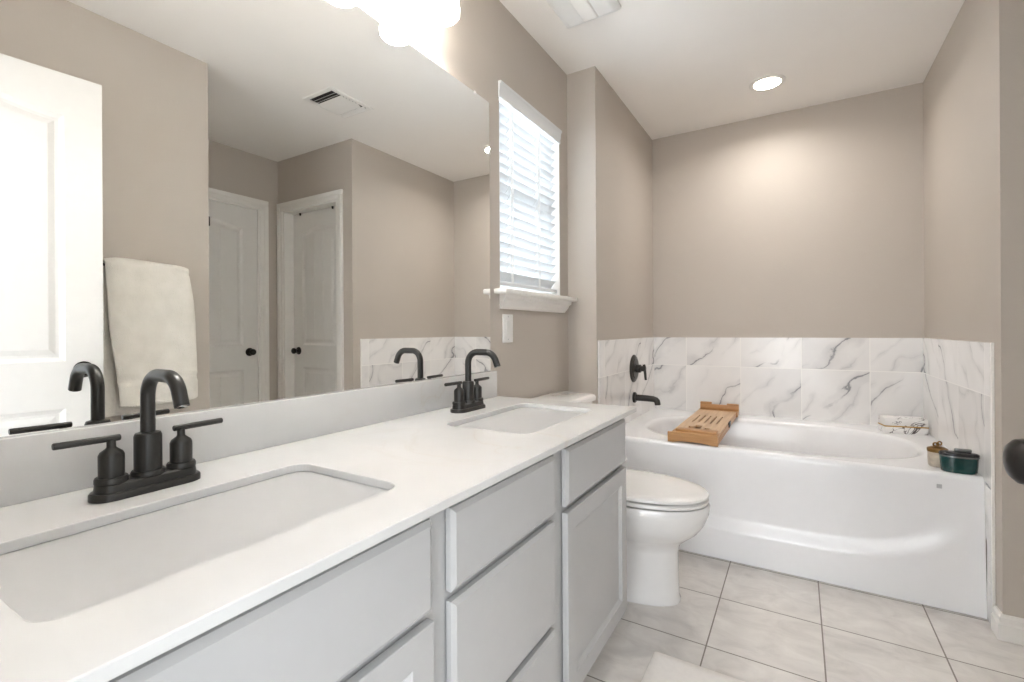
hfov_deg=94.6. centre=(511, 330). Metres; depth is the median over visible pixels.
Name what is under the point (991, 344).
trim
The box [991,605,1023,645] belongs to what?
baseboard
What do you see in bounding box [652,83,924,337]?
wall
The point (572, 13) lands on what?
exhaust fan
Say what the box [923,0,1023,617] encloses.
wall
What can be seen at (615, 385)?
tiled wall
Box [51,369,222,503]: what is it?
bathroom faucet
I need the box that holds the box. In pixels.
[878,415,928,434]
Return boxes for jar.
[927,441,947,467]
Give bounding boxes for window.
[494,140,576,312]
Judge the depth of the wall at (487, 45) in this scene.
2.02 m
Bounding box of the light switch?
[502,314,512,342]
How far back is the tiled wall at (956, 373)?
2.03 m
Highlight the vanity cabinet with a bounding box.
[0,407,626,681]
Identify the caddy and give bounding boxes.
[668,401,738,446]
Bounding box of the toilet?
[531,391,709,606]
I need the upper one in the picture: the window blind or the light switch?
the window blind
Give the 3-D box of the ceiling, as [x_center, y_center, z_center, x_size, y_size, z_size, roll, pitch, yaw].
[1.089,-1.450,1.393,2.860,0.100,3.760,0,0,31]
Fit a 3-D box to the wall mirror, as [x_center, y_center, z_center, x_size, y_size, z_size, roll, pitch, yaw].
[-0.490,-0.380,1.260,0.007,1.094,1.550,0,0,31]
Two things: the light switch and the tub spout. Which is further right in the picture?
the tub spout
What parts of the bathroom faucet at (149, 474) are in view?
lever, handle, plate, spout, handle, lever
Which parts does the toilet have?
tank lid, seat, lid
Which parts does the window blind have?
ladder cord, rail, ladder cord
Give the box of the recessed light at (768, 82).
[749,74,785,91]
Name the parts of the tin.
lid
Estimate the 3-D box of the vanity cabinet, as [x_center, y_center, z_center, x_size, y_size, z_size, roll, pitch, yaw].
[-0.239,0.694,1.117,0.562,0.815,1.550,0,0,31]
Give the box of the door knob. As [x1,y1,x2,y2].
[1002,438,1023,484]
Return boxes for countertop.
[0,396,636,681]
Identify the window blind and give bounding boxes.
[498,80,561,293]
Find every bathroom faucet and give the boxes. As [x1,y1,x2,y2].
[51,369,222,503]
[444,349,500,412]
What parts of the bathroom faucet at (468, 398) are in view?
lever, handle, plate, handle, spout, lever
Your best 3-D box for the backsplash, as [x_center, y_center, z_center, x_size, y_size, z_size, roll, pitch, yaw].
[-0.481,0.219,1.256,0.020,0.105,1.590,0,0,31]
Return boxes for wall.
[18,0,568,435]
[567,66,652,403]
[598,337,654,423]
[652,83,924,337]
[654,337,922,425]
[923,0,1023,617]
[923,338,991,623]
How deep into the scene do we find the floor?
1.70 m
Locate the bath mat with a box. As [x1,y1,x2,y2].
[641,652,744,681]
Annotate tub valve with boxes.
[630,355,646,381]
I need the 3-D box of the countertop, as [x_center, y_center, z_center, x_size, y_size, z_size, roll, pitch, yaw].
[-0.233,0.278,1.114,0.590,0.016,1.604,0,0,31]
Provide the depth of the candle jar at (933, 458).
1.95 m
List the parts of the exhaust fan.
panel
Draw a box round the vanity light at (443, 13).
[424,0,459,26]
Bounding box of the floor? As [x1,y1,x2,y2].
[583,550,1023,681]
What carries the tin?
on the bathtub
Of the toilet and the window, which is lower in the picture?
the toilet
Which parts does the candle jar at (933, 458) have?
bow knob, lid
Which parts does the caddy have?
rail, slotted panel, rail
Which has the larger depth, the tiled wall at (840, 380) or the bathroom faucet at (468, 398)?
the tiled wall at (840, 380)
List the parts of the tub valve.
handle, lever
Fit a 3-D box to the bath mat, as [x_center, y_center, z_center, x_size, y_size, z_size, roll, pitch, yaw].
[0.490,1.090,1.121,0.508,0.014,0.818,0,0,31]
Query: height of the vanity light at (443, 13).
0.245 m
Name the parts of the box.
lid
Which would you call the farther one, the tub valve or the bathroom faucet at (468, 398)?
the tub valve
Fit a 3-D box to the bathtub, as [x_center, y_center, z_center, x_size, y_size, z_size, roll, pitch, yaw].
[1.417,0.827,2.619,1.505,0.525,1.049,0,0,31]
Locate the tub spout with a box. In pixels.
[632,392,660,404]
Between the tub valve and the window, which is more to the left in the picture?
the window
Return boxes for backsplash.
[0,371,496,507]
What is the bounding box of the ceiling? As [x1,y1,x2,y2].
[499,0,964,139]
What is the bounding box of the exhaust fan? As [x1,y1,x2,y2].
[546,0,620,27]
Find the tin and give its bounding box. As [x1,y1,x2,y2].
[938,448,979,474]
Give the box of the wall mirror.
[0,0,490,437]
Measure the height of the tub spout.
0.074 m
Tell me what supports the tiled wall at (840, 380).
attached to the wall at (807, 222)
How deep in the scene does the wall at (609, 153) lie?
2.60 m
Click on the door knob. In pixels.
(1013, 451)
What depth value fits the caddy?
2.61 m
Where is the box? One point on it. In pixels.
(886, 424)
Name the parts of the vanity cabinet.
door, drawer, drawer, drawer, door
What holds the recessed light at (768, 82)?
in the ceiling
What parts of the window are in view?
sill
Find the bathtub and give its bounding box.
[622,408,986,618]
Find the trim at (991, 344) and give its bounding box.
[990,343,995,611]

